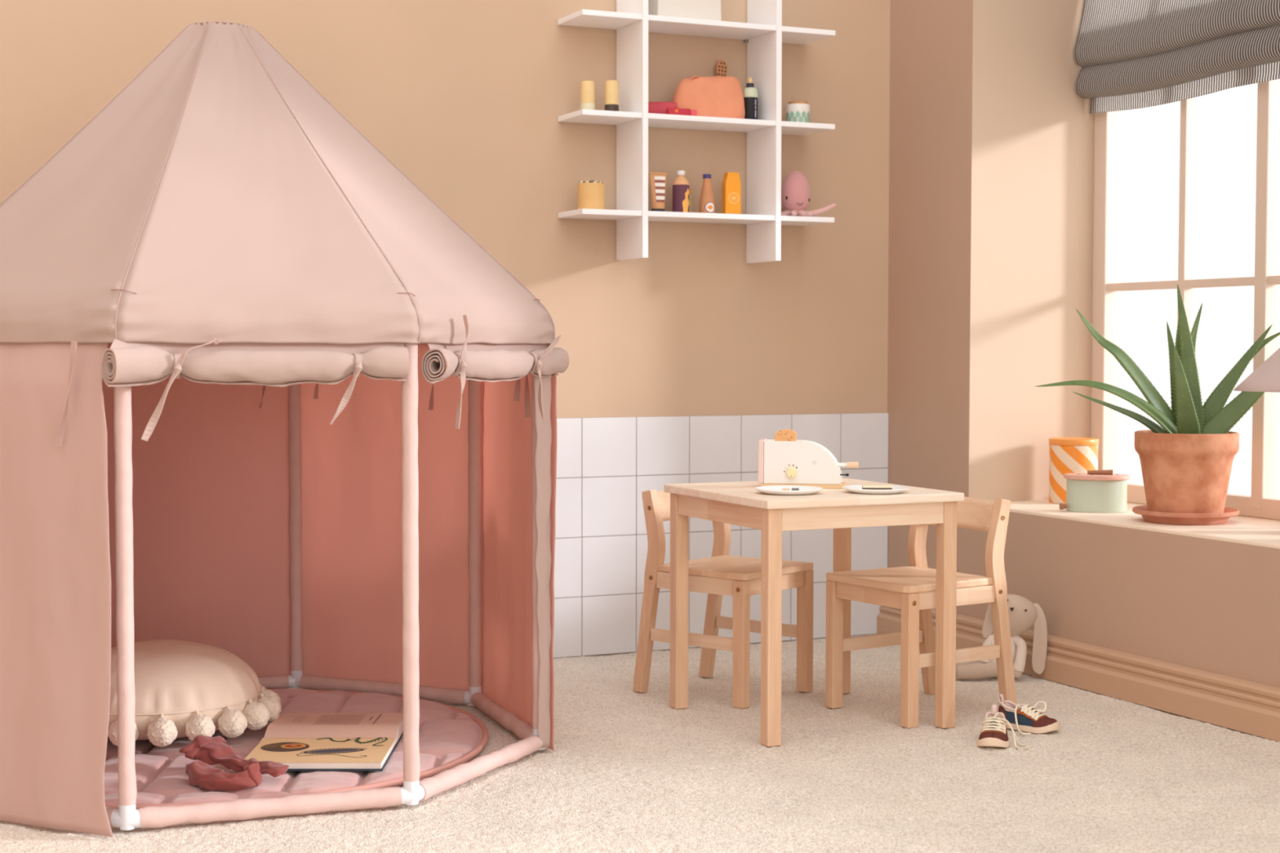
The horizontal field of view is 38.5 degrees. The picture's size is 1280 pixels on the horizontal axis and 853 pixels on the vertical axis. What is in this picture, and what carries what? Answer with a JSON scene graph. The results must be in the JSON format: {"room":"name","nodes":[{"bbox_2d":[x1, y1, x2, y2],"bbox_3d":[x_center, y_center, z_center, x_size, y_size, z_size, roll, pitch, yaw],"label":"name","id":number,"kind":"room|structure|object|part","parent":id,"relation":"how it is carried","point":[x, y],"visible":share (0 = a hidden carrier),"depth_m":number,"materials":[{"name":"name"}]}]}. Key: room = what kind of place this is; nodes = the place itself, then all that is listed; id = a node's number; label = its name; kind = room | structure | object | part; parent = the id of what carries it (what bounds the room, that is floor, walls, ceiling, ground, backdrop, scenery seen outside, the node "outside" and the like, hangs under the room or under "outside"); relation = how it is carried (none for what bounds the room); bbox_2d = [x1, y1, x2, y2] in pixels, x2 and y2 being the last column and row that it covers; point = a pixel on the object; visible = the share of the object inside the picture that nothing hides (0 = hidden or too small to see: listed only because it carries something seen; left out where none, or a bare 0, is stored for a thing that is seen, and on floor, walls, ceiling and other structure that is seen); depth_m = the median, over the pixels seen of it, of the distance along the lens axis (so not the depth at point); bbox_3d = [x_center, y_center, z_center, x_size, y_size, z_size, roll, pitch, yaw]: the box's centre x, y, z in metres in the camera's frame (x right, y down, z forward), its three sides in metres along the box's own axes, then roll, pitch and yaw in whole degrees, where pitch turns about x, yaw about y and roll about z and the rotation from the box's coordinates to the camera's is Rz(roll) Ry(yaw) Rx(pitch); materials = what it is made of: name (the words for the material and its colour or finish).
{"room":"children's room","nodes":[
{"label":"children's room","id":0,"kind":"room"},
{"bbox_2d":[0,0,890,658],"bbox_3d":[-1.263,-0.643,4.106,4.200,2.520,0.120,-1,3,-25],"label":"wall","id":1,"kind":"structure","parent":0,"point":[466,99],"depth_m":4.57,"materials":[{"name":"paint"}]},
{"bbox_2d":[557,0,835,263],"bbox_3d":[0.148,-0.762,4.593,0.699,0.690,0.160,-1,3,-25],"label":"wall shelf","id":2,"kind":"object","parent":1,"relation":"attached to","point":[764,33],"visible":1,"depth_m":4.57,"materials":[{"name":"white wood"}]},
{"bbox_2d":[580,80,595,109],"bbox_3d":[-0.127,-0.802,4.461,0.035,0.078,0.035,-1,3,-25],"label":"shaker","id":3,"kind":"object","parent":2,"relation":"on","point":[587,91],"visible":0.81,"depth_m":4.45,"materials":[{"name":"beige paint"}]},
{"bbox_2d":[577,180,604,208],"bbox_3d":[-0.119,-0.563,4.476,0.066,0.073,0.066,-1,3,-25],"label":"wooden tub","id":4,"kind":"object","parent":2,"relation":"on","point":[591,195],"visible":0.92,"depth_m":4.45,"materials":[{"name":"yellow wood"}]},
{"bbox_2d":[604,80,618,111],"bbox_3d":[-0.069,-0.806,4.488,0.035,0.083,0.035,-1,3,-25],"label":"shaker","id":5,"kind":"object","parent":2,"relation":"on","point":[611,86],"visible":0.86,"depth_m":4.47,"materials":[{"name":"brown paint"}]},
{"bbox_2d":[648,172,666,211],"bbox_3d":[0.045,-0.580,4.550,0.037,0.102,0.033,1,3,21],"label":"tube","id":6,"kind":"object","parent":2,"relation":"on","point":[657,180],"visible":0.91,"depth_m":4.54,"materials":[{"name":"orange plastic"}]},
{"bbox_2d":[648,101,676,114],"bbox_3d":[0.050,-0.786,4.556,0.087,0.044,0.041,0,3,3],"label":"purse","id":7,"kind":"object","parent":2,"relation":"on","point":[660,107],"visible":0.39,"depth_m":4.54,"materials":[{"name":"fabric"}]},
{"bbox_2d":[672,170,688,212],"bbox_3d":[0.102,-0.585,4.576,0.042,0.108,0.043,-1,3,-25],"label":"bottle","id":8,"kind":"object","parent":2,"relation":"on","point":[680,184],"visible":0.91,"depth_m":4.56,"materials":[{"name":"purple"}]},
{"bbox_2d":[666,107,697,115],"bbox_3d":[0.103,-0.775,4.519,0.076,0.019,0.024,-1,3,-21],"label":"wallet","id":9,"kind":"object","parent":2,"relation":"on","point":[678,111],"visible":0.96,"depth_m":4.51,"materials":[{"name":"red"}]},
{"bbox_2d":[648,0,721,20],"bbox_3d":[0.103,-1.053,4.556,0.176,0.098,0.106,-1,3,-25],"label":"storage box","id":10,"kind":"object","parent":2,"relation":"on","point":[695,9],"visible":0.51,"depth_m":4.51,"materials":[{"name":"beige cardboard"}]},
{"bbox_2d":[688,188,691,212],"bbox_3d":[0.116,-0.567,4.624,0.029,0.068,0.029,-1,3,-25],"label":"jar","id":11,"kind":"object","parent":2,"relation":"on","point":[690,189],"visible":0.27,"depth_m":4.62,"materials":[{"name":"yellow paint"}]},
{"bbox_2d":[699,173,714,213],"bbox_3d":[0.169,-0.583,4.606,0.038,0.102,0.040,-1,3,-25],"label":"juice bottle","id":12,"kind":"object","parent":2,"relation":"on","point":[707,199],"visible":0.9,"depth_m":4.59,"materials":[{"name":"brown wood"}]},
{"bbox_2d":[672,75,745,118],"bbox_3d":[0.172,-0.826,4.598,0.199,0.115,0.092,-1,3,-25],"label":"toaster","id":13,"kind":"object","parent":2,"relation":"on","point":[718,96],"visible":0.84,"depth_m":4.57,"materials":[{"name":"orange plastic"}]},
{"bbox_2d":[715,59,727,76],"bbox_3d":[0.208,-0.856,4.680,0.035,0.164,0.020,-1,3,-25],"label":"waffle","id":14,"kind":"object","parent":13,"relation":"in","point":[721,68],"visible":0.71,"depth_m":4.68,"materials":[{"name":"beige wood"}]},
{"bbox_2d":[721,172,741,213],"bbox_3d":[0.231,-0.588,4.636,0.041,0.109,0.033,-1,3,-16],"label":"carton","id":15,"kind":"object","parent":2,"relation":"on","point":[731,184],"visible":0.95,"depth_m":4.62,"materials":[{"name":"orange cardboard"}]},
{"bbox_2d":[728,192,739,204],"bbox_3d":[0.237,-0.577,4.620,0.029,0.029,0.001,-1,3,-16],"label":"print","id":16,"kind":"object","parent":15,"relation":"attached to","point":[733,197],"depth_m":4.62},
{"bbox_2d":[742,77,757,119],"bbox_3d":[0.279,-0.827,4.641,0.039,0.113,0.039,-1,3,-25],"label":"bottle","id":17,"kind":"object","parent":2,"relation":"on","point":[749,92],"visible":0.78,"depth_m":4.62,"materials":[{"name":"black plastic"}]},
{"bbox_2d":[786,100,809,122],"bbox_3d":[0.406,-0.804,4.706,0.062,0.062,0.062,-1,3,-25],"label":"storage jar","id":18,"kind":"object","parent":2,"relation":"on","point":[796,110],"visible":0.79,"depth_m":4.68,"materials":[{"name":"white ceramic"}]},
{"bbox_3d":[0.406,-0.831,4.705,0.049,0.007,0.049,-1,3,-25],"label":"lid","id":19,"kind":"part","parent":18,"relation":"part of","materials":[{"name":"brown wood"}]},
{"bbox_2d":[781,170,836,216],"bbox_3d":[0.425,-0.598,4.710,0.146,0.119,0.106,-1,3,-13],"label":"octopus","id":20,"kind":"object","parent":2,"relation":"on","point":[795,188],"visible":0.8,"depth_m":4.68,"materials":[{"name":"pink fabric"}]},
{"bbox_2d":[553,413,888,657],"bbox_3d":[-1.237,0.298,4.089,4.198,0.598,0.008,-1,3,-25],"label":"tiled wall","id":21,"kind":"structure","parent":1,"relation":"attached to","point":[717,443],"depth_m":4.66,"materials":[{"name":"tile"}]},
{"bbox_2d":[553,413,888,658],"bbox_3d":[-1.238,0.298,4.090,4.200,0.600,0.006,-1,3,-25],"label":"grout","id":22,"kind":"structure","parent":1,"relation":"attached to","point":[689,473],"depth_m":4.65,"materials":[{"name":"beige tile"}]},
{"bbox_2d":[0,634,1279,852],"bbox_3d":[0.145,0.722,1.333,6.400,0.007,6.800,-1,3,-25],"label":"floor","id":23,"kind":"structure","parent":0,"point":[627,771],"depth_m":3.26,"materials":[{"name":"carpet"}]},
{"bbox_2d":[0,21,568,837],"bbox_3d":[-0.806,-0.071,3.492,1.231,1.384,1.225,-1,3,-25],"label":"tent","id":24,"kind":"object","parent":23,"relation":"on","point":[265,402],"visible":0.97,"depth_m":3.22,"materials":[{"name":"pink fabric"}]},
{"bbox_2d":[0,342,113,837],"bbox_3d":[-1.048,0.244,2.981,0.500,0.794,0.044,1,3,25],"label":"curtain","id":25,"kind":"object","parent":24,"relation":"hanging from","point":[55,573],"depth_m":2.92,"materials":[{"name":"pink fabric"}]},
{"bbox_2d":[102,342,290,676],"bbox_3d":[-0.997,0.195,4.055,0.453,0.802,0.017,-1,3,-21],"label":"curtain","id":26,"kind":"object","parent":24,"relation":"hanging from","point":[211,478],"depth_m":4.07,"materials":[{"name":"fabric"}]},
{"bbox_2d":[300,342,484,690],"bbox_3d":[-0.553,0.196,4.042,0.482,0.802,0.015,1,3,25],"label":"curtain","id":27,"kind":"object","parent":24,"relation":"hanging from","point":[351,495],"depth_m":4.05,"materials":[{"name":"fabric"}]},
{"bbox_2d":[481,343,557,751],"bbox_3d":[-0.253,0.210,3.717,0.017,0.802,0.494,-1,3,-21],"label":"curtain","id":28,"kind":"object","parent":24,"relation":"hanging from","point":[506,406],"depth_m":3.72,"materials":[{"name":"fabric"}]},
{"bbox_2d":[103,688,488,809],"bbox_3d":[-0.811,0.609,3.562,1.046,0.022,1.022,-2,3,-35],"label":"mat","id":29,"kind":"object","parent":23,"relation":"on","point":[450,737],"visible":0.34,"depth_m":3.38,"materials":[{"name":"fabric"}]},
{"bbox_2d":[107,640,281,746],"bbox_3d":[-0.943,0.512,3.579,0.476,0.166,0.475,0,3,2],"label":"round cushion","id":30,"kind":"object","parent":29,"relation":"on","point":[191,690],"visible":0.56,"depth_m":3.45,"materials":[{"name":"fabric"}]},
{"bbox_2d":[185,760,262,791],"bbox_3d":[-0.729,0.599,3.152,0.152,0.044,0.073,1,3,24],"label":"sock","id":31,"kind":"object","parent":29,"relation":"on","point":[202,775],"visible":1,"depth_m":3.13,"materials":[{"name":"fabric"}]},
{"bbox_2d":[178,734,288,777],"bbox_3d":[-0.702,0.581,3.246,0.218,0.055,0.096,1,3,24],"label":"sock","id":32,"kind":"object","parent":29,"relation":"on","point":[210,750],"visible":0.9,"depth_m":3.24,"materials":[{"name":"fabric"}]},
{"bbox_2d":[244,712,403,771],"bbox_3d":[-0.588,0.590,3.470,0.256,0.030,0.418,0,3,0],"label":"book","id":33,"kind":"object","parent":29,"relation":"on","point":[300,741],"visible":0.98,"depth_m":3.44,"materials":[{"name":"beige paper"}]},
{"bbox_2d":[293,714,382,725],"bbox_3d":[-0.593,0.573,3.573,0.162,0.004,0.129,0,3,0],"label":"print","id":34,"kind":"object","parent":33,"relation":"on","point":[299,719],"depth_m":3.57,"materials":[{"name":"beige paper"}]},
{"bbox_2d":[632,489,813,708],"bbox_3d":[0.189,0.369,4.124,0.314,0.458,0.272,2,3,39],"label":"chair","id":35,"kind":"object","parent":23,"relation":"on","point":[719,575],"visible":0.83,"depth_m":4.09,"materials":[{"name":"brown wood"}]},
{"bbox_3d":[0.020,0.370,4.105,0.077,0.458,0.022,2,3,39],"label":"post","id":36,"kind":"part","parent":35,"relation":"part of","materials":[{"name":"brown wood"}]},
{"bbox_3d":[0.100,0.177,4.189,0.046,0.069,0.222,2,3,39],"label":"backrest","id":37,"kind":"part","parent":35,"relation":"part of","materials":[{"name":"brown wood"}]},
{"bbox_3d":[0.124,0.345,4.019,0.215,0.036,0.014,2,3,39],"label":"rail","id":38,"kind":"part","parent":35,"relation":"part of","materials":[{"name":"brown wood"}]},
{"bbox_3d":[0.175,0.362,4.293,0.077,0.458,0.022,2,3,39],"label":"post","id":39,"kind":"part","parent":35,"relation":"part of","materials":[{"name":"brown wood"}]},
{"bbox_3d":[0.214,0.315,4.101,0.249,0.016,0.270,2,3,39],"label":"seat","id":40,"kind":"part","parent":35,"relation":"part of","materials":[{"name":"brown wood"}]},
{"bbox_3d":[0.218,0.468,3.947,0.029,0.276,0.026,2,3,39],"label":"leg","id":41,"kind":"part","parent":35,"relation":"part of","materials":[{"name":"brown wood"}]},
{"bbox_3d":[0.295,0.344,4.035,0.015,0.036,0.213,2,3,39],"label":"rail","id":42,"kind":"part","parent":35,"relation":"part of","materials":[{"name":"brown wood"}]},
{"bbox_3d":[0.372,0.460,4.133,0.029,0.276,0.026,2,3,39],"label":"leg","id":43,"kind":"part","parent":35,"relation":"part of","materials":[{"name":"brown wood"}]},
{"bbox_2d":[664,478,964,746],"bbox_3d":[0.355,0.370,3.838,0.456,0.482,0.462,-1,3,-25],"label":"table","id":44,"kind":"object","parent":23,"relation":"on","point":[733,503],"visible":0.79,"depth_m":3.72,"materials":[{"name":"brown wood"}]},
{"bbox_3d":[0.084,0.374,3.937,0.031,0.464,0.031,-1,3,-25],"label":"leg","id":45,"kind":"part","parent":44,"relation":"part of","materials":[{"name":"brown wood"}]},
{"bbox_3d":[0.256,0.391,3.568,0.031,0.464,0.031,-1,3,-25],"label":"leg","id":46,"kind":"part","parent":44,"relation":"part of","materials":[{"name":"brown wood"}]},
{"bbox_2d":[754,485,822,495],"bbox_3d":[0.300,0.130,3.693,0.138,0.011,0.138,-1,3,-25],"label":"plate","id":47,"kind":"object","parent":44,"relation":"on","point":[769,490],"visible":0.99,"depth_m":3.66,"materials":[{"name":"white ceramic"}]},
{"bbox_2d":[782,488,799,490],"bbox_3d":[0.304,0.127,3.693,0.033,0.007,0.007,1,3,10],"label":"knife","id":48,"kind":"object","parent":47,"relation":"on","point":[783,489],"visible":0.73,"depth_m":3.69,"materials":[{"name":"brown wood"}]},
{"bbox_2d":[758,438,857,488],"bbox_3d":[0.355,0.078,3.853,0.208,0.100,0.083,0,3,9],"label":"toaster","id":49,"kind":"object","parent":44,"relation":"on","point":[799,462],"visible":0.98,"depth_m":3.83,"materials":[{"name":"white wood"}]},
{"bbox_3d":[0.259,0.073,3.873,0.012,0.091,0.069,0,3,9],"label":"panel","id":50,"kind":"part","parent":49,"relation":"part of","materials":[{"name":"beige"}]},
{"bbox_2d":[774,429,796,441],"bbox_3d":[0.307,0.021,3.861,0.047,0.030,0.009,0,3,9],"label":"bread slice","id":51,"kind":"object","parent":49,"relation":"on","point":[784,434],"visible":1,"depth_m":3.86,"materials":[{"name":"brown wood"}]},
{"bbox_3d":[0.340,0.076,3.830,0.161,0.089,0.012,0,3,9],"label":"panel","id":52,"kind":"part","parent":49,"relation":"part of","materials":[{"name":"white wood"}]},
{"bbox_3d":[0.346,0.124,3.860,0.174,0.008,0.076,0,3,9],"label":"plate","id":53,"kind":"part","parent":49,"relation":"part of","materials":[{"name":"brown wood"}]},
{"bbox_3d":[0.349,0.073,3.887,0.161,0.089,0.012,0,3,9],"label":"panel","id":54,"kind":"part","parent":49,"relation":"part of","materials":[{"name":"white wood"}]},
{"bbox_3d":[0.421,0.080,3.849,0.030,0.008,0.008,0,3,9],"label":"lever arm","id":55,"kind":"part","parent":49,"relation":"part of","materials":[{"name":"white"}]},
{"bbox_3d":[0.446,0.081,3.845,0.024,0.014,0.014,0,3,9],"label":"lever knob","id":56,"kind":"part","parent":49,"relation":"part of","materials":[{"name":"brown wood"}]},
{"bbox_3d":[0.453,0.367,4.109,0.031,0.464,0.031,-1,3,-25],"label":"leg","id":57,"kind":"part","parent":44,"relation":"part of","materials":[{"name":"brown wood"}]},
{"bbox_2d":[842,484,909,494],"bbox_3d":[0.479,0.129,3.718,0.136,0.011,0.136,-1,3,-25],"label":"plate","id":58,"kind":"object","parent":44,"relation":"on","point":[857,489],"visible":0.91,"depth_m":3.67,"materials":[{"name":"white ceramic"}]},
{"bbox_2d":[861,484,892,489],"bbox_3d":[0.482,0.124,3.726,0.060,0.010,0.043,0,3,3],"label":"toast","id":59,"kind":"object","parent":58,"relation":"on","point":[865,486],"visible":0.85,"depth_m":3.71,"materials":[{"name":"brown wood"}]},
{"bbox_3d":[0.625,0.384,3.740,0.031,0.464,0.031,-1,3,-25],"label":"leg","id":60,"kind":"part","parent":44,"relation":"part of","materials":[{"name":"brown wood"}]},
{"bbox_2d":[825,497,1016,728],"bbox_3d":[0.601,0.379,3.918,0.314,0.458,0.272,-2,3,-33],"label":"chair","id":61,"kind":"object","parent":23,"relation":"on","point":[912,589],"visible":0.79,"depth_m":3.87,"materials":[{"name":"brown wood"}]},
{"bbox_3d":[0.419,0.469,3.947,0.029,0.276,0.026,-2,3,-33],"label":"leg","id":62,"kind":"part","parent":61,"relation":"part of","materials":[{"name":"brown wood"}]},
{"bbox_3d":[0.486,0.353,3.841,0.015,0.036,0.213,-2,3,-33],"label":"rail","id":63,"kind":"part","parent":61,"relation":"part of","materials":[{"name":"brown wood"}]},
{"bbox_3d":[0.574,0.325,3.898,0.249,0.016,0.270,-2,3,-33],"label":"seat","id":64,"kind":"part","parent":61,"relation":"part of","materials":[{"name":"brown wood"}]},
{"bbox_3d":[0.552,0.478,3.745,0.029,0.276,0.026,-2,3,-33],"label":"leg","id":65,"kind":"part","parent":61,"relation":"part of","materials":[{"name":"brown wood"}]},
{"bbox_3d":[0.633,0.371,4.085,0.077,0.458,0.022,-2,3,-33],"label":"post","id":66,"kind":"part","parent":61,"relation":"part of","materials":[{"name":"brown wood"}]},
{"bbox_3d":[0.654,0.355,3.807,0.215,0.036,0.014,-2,3,-33],"label":"rail","id":67,"kind":"part","parent":61,"relation":"part of","materials":[{"name":"brown wood"}]},
{"bbox_3d":[0.698,0.187,3.973,0.046,0.069,0.222,-2,3,-33],"label":"backrest","id":68,"kind":"part","parent":61,"relation":"part of","materials":[{"name":"brown wood"}]},
{"bbox_3d":[0.767,0.381,3.881,0.077,0.458,0.022,-2,3,-33],"label":"post","id":69,"kind":"part","parent":61,"relation":"part of","materials":[{"name":"brown wood"}]},
{"bbox_2d":[955,594,1047,679],"bbox_3d":[0.844,0.491,4.303,0.220,0.205,0.110,0,3,4],"label":"plush bunny","id":70,"kind":"object","parent":23,"relation":"on","point":[1023,614],"visible":0.59,"depth_m":4.27,"materials":[{"name":"beige fabric"}]},
{"bbox_3d":[0.794,0.567,4.340,0.119,0.041,0.038,1,3,14],"label":"leg","id":71,"kind":"part","parent":70,"relation":"part of","materials":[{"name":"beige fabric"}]},
{"bbox_3d":[0.791,0.570,4.281,0.121,0.042,0.040,0,3,-10],"label":"leg","id":72,"kind":"part","parent":70,"relation":"part of","materials":[{"name":"beige fabric"}]},
{"bbox_3d":[0.816,0.522,4.293,0.050,0.065,0.025,-2,3,-44],"label":"arm","id":73,"kind":"part","parent":70,"relation":"part of","materials":[{"name":"beige fabric"}]},
{"bbox_3d":[0.885,0.530,4.274,0.035,0.086,0.054,0,3,4],"label":"arm","id":74,"kind":"part","parent":70,"relation":"part of","materials":[{"name":"beige fabric"}]},
{"bbox_2d":[977,704,1028,749],"bbox_3d":[0.714,0.591,3.593,0.098,0.063,0.135,1,3,13],"label":"sneaker","id":75,"kind":"object","parent":23,"relation":"on","point":[993,733],"visible":1,"depth_m":3.56,"materials":[{"name":"beige fabric"}]},
{"bbox_3d":[0.688,0.595,3.565,0.038,0.004,0.005,1,3,13],"label":"lace panel","id":76,"kind":"part","parent":75,"relation":"part of","materials":[{"name":"brown leather"}]},
{"bbox_2d":[998,693,1060,734],"bbox_3d":[0.780,0.585,3.716,0.135,0.063,0.090,2,3,41],"label":"sneaker","id":77,"kind":"object","parent":23,"relation":"on","point":[1029,719],"visible":0.96,"depth_m":3.71,"materials":[{"name":"beige"}]},
{"bbox_3d":[0.783,0.584,3.703,0.046,0.020,0.008,2,3,41],"label":"lace panel","id":78,"kind":"part","parent":77,"relation":"part of","materials":[{"name":"brown"}]},
{"bbox_2d":[887,0,1279,688],"bbox_3d":[1.806,-1.040,2.966,0.440,3.420,4.720,-1,3,-25],"label":"wall","id":79,"kind":"structure","parent":0,"point":[990,247],"depth_m":4.65,"materials":[{"name":"paint"}]},
{"bbox_2d":[876,605,1279,742],"bbox_3d":[1.615,0.606,2.880,0.034,0.098,4.592,-1,3,-25],"label":"baseboard","id":80,"kind":"structure","parent":79,"relation":"attached to","point":[1248,707],"depth_m":3.97,"materials":[{"name":"beige paint"}]},
{"bbox_2d":[1009,499,1279,549],"bbox_3d":[1.283,0.218,4.157,0.440,0.008,1.218,-1,3,-25],"label":"windowsill","id":81,"kind":"structure","parent":79,"relation":"attached to","point":[1257,531],"depth_m":4.07,"materials":[{"name":"paint"}]},
{"bbox_2d":[1048,437,1098,503],"bbox_3d":[1.096,0.111,4.631,0.123,0.163,0.123,-1,3,-25],"label":"tin","id":82,"kind":"object","parent":81,"relation":"on","point":[1066,455],"visible":0.8,"depth_m":4.58,"materials":[{"name":"orange metal"}]},
{"bbox_3d":[1.096,0.038,4.628,0.123,0.015,0.123,-1,3,-25],"label":"lid","id":83,"kind":"part","parent":82,"relation":"part of","materials":[{"name":"orange metal"}]},
{"bbox_2d":[1058,469,1130,512],"bbox_3d":[1.091,0.153,4.395,0.165,0.101,0.109,1,3,13],"label":"pot","id":84,"kind":"object","parent":81,"relation":"on","point":[1092,491],"visible":1,"depth_m":4.35,"materials":[{"name":"green"}]},
{"bbox_3d":[1.096,0.120,4.393,0.155,0.010,0.109,1,3,13],"label":"lid","id":85,"kind":"part","parent":84,"relation":"part of","materials":[{"name":"pink wood"}]},
{"bbox_3d":[1.103,0.110,4.389,0.061,0.014,0.014,1,3,21],"label":"handle","id":86,"kind":"part","parent":84,"relation":"part of","materials":[{"name":"brown wood"}]},
{"bbox_2d":[1132,505,1239,524],"bbox_3d":[1.233,0.200,4.140,0.232,0.028,0.232,-1,3,-25],"label":"saucer","id":87,"kind":"object","parent":81,"relation":"on","point":[1173,518],"visible":0.8,"depth_m":4.06,"materials":[{"name":"ceramic"}]},
{"bbox_2d":[1034,284,1279,513],"bbox_3d":[1.188,-0.059,4.135,0.600,0.524,0.227,0,3,8],"label":"potted plant","id":88,"kind":"object","parent":87,"relation":"on","point":[1186,461],"visible":0.98,"depth_m":4.08,"materials":[{"name":"plant"}]},
{"bbox_3d":[1.233,0.107,4.136,0.227,0.191,0.227,-1,3,-25],"label":"pot","id":89,"kind":"part","parent":88,"relation":"part of","materials":[{"name":"ceramic"}]},
{"bbox_2d":[1233,347,1279,392],"bbox_3d":[1.413,0.003,3.876,0.301,0.446,0.301,-1,3,-25],"label":"table lamp","id":90,"kind":"object","parent":81,"relation":"on","point":[1266,378],"visible":1,"depth_m":3.83,"materials":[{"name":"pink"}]},
{"bbox_2d":[1073,0,1279,113],"bbox_3d":[1.387,-1.232,4.141,0.072,0.924,1.190,-1,3,-25],"label":"blind","id":91,"kind":"object","parent":79,"relation":"attached to","point":[1131,54],"visible":1,"depth_m":4.38,"materials":[{"name":"fabric"}]},
{"bbox_2d":[1090,79,1279,519],"bbox_3d":[1.450,-0.746,4.191,0.051,1.916,1.218,-1,3,-25],"label":"window","id":92,"kind":"structure","parent":79,"relation":"in","point":[1264,502],"depth_m":4.44,"materials":[{"name":"beige paint"}]}
]}

